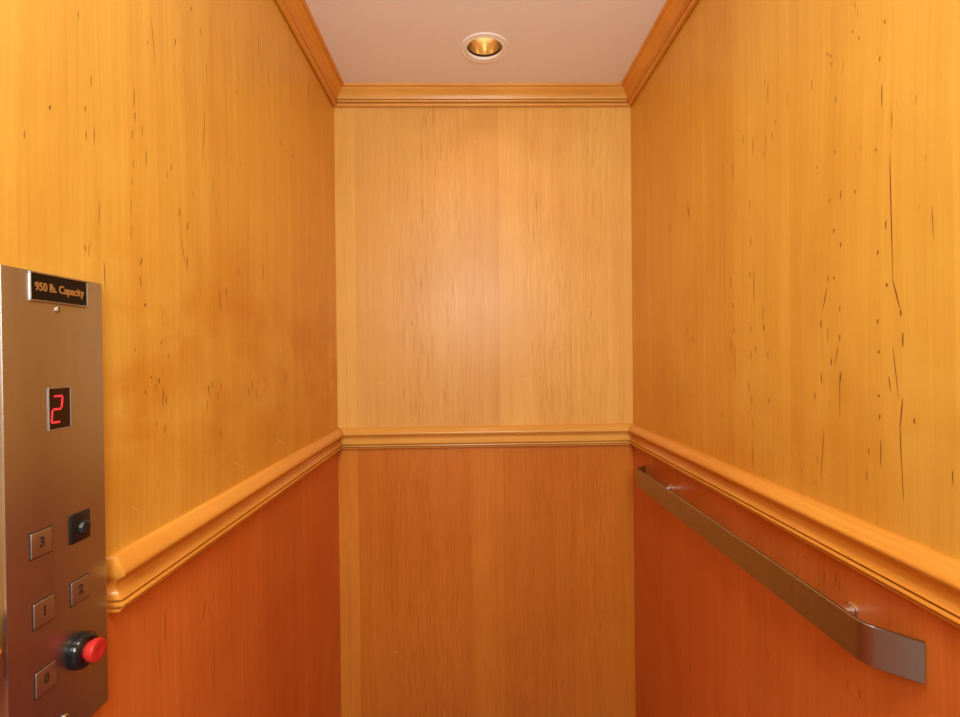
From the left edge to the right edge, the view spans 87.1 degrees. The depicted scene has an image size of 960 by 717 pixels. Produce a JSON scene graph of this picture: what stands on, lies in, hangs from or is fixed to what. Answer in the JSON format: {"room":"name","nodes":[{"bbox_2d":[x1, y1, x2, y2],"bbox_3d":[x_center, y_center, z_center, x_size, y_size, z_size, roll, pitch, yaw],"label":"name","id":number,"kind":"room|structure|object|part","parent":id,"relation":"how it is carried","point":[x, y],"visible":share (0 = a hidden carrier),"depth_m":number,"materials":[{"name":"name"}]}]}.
{"room":"elevator interior","nodes":[
{"label":"elevator interior","id":0,"kind":"room"},
{"bbox_2d":[0,0,340,716],"bbox_3d":[-0.450,0.219,0.698,0.020,2.141,1.848,-1,0,-1],"label":"wall","id":1,"kind":"structure","parent":0,"point":[176,158],"depth_m":0.80,"materials":[{"name":"brown wood"}]},
{"bbox_2d":[0,264,107,716],"bbox_3d":[-0.420,0.153,0.513,0.033,0.475,0.124,-1,0,-1],"label":"control panel","id":2,"kind":"object","parent":1,"relation":"attached to","point":[54,659],"visible":1,"depth_m":0.50,"materials":[{"name":"metal"}]},
{"bbox_3d":[-0.428,-0.069,0.514,0.002,0.025,0.069,-1,0,-1],"label":"capacity plate","id":3,"kind":"part","parent":2,"relation":"part of","materials":[{"name":"black plastic"}]},
{"bbox_3d":[-0.426,0.051,0.512,0.002,0.043,0.028,-1,0,-1],"label":"display frame","id":4,"kind":"part","parent":2,"relation":"part of","materials":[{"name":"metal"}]},
{"bbox_3d":[-0.421,0.179,0.538,0.004,0.014,0.014,-1,0,-1],"label":"switch knob","id":5,"kind":"part","parent":2,"relation":"part of","materials":[{"name":"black metal"}]},
{"bbox_2d":[106,428,342,613],"bbox_3d":[-0.435,0.262,1.107,0.023,0.068,1.032,-1,0,-1],"label":"trim","id":6,"kind":"structure","parent":1,"relation":"attached to","point":[133,570],"depth_m":0.77,"materials":[{"name":"brown wood"}]},
{"bbox_2d":[276,0,343,106],"bbox_3d":[-0.429,-0.823,0.691,0.043,0.057,1.848,-1,0,-1],"label":"trim","id":7,"kind":"structure","parent":1,"relation":"attached to","point":[297,13],"depth_m":1.33,"materials":[{"name":"brown wood"}]},
{"bbox_2d":[334,107,634,716],"bbox_3d":[0.020,0.207,1.640,0.953,2.141,0.020,-1,0,-1],"label":"wall","id":8,"kind":"structure","parent":0,"point":[484,254],"depth_m":1.63,"materials":[{"name":"brown wood"}]},
{"bbox_2d":[336,83,628,106],"bbox_3d":[0.010,-0.834,1.601,0.953,0.057,0.043,-1,0,-1],"label":"trim","id":9,"kind":"structure","parent":8,"relation":"attached to","point":[351,94],"depth_m":1.60,"materials":[{"name":"brown wood"}]},
{"bbox_2d":[339,423,632,448],"bbox_3d":[0.021,0.250,1.619,0.953,0.069,0.023,-1,0,-1],"label":"trim","id":10,"kind":"structure","parent":8,"relation":"attached to","point":[564,434],"depth_m":1.62,"materials":[{"name":"brown wood"}]},
{"bbox_2d":[305,0,665,82],"bbox_3d":[0.025,-0.916,0.708,0.993,0.120,1.868,-1,0,-1],"label":"ceiling","id":11,"kind":"structure","parent":0,"point":[367,41],"depth_m":1.35,"materials":[{"name":"white paint"}]},
{"bbox_2d":[461,32,507,61],"bbox_3d":[0.012,-0.902,1.398,0.132,0.091,0.132,-1,0,-1],"label":"recessed light","id":12,"kind":"object","parent":11,"relation":"in","point":[484,46],"visible":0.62,"depth_m":1.43,"materials":[{"name":"gold metal"}]},
{"bbox_2d":[630,0,959,716],"bbox_3d":[0.523,0.209,0.715,0.020,2.141,1.848,-1,0,-1],"label":"wall","id":13,"kind":"structure","parent":0,"point":[795,164],"depth_m":0.81,"materials":[{"name":"brown wood"}]},
{"bbox_2d":[621,0,697,106],"bbox_3d":[0.481,-0.833,0.707,0.043,0.057,1.848,-1,0,-1],"label":"trim","id":14,"kind":"structure","parent":13,"relation":"attached to","point":[674,13],"depth_m":1.34,"materials":[{"name":"brown wood"}]},
{"bbox_2d":[637,465,924,683],"bbox_3d":[0.486,0.348,1.051,0.045,0.050,0.940,-1,0,-1],"label":"handrail","id":15,"kind":"object","parent":13,"relation":"attached to","point":[879,648],"visible":1,"depth_m":0.72,"materials":[{"name":"silver metal"}]},
{"bbox_2d":[628,424,959,628],"bbox_3d":[0.502,0.250,0.715,0.023,0.069,1.848,-1,0,-1],"label":"trim","id":16,"kind":"structure","parent":13,"relation":"attached to","point":[926,577],"depth_m":0.71,"materials":[{"name":"brown wood"}]}
]}

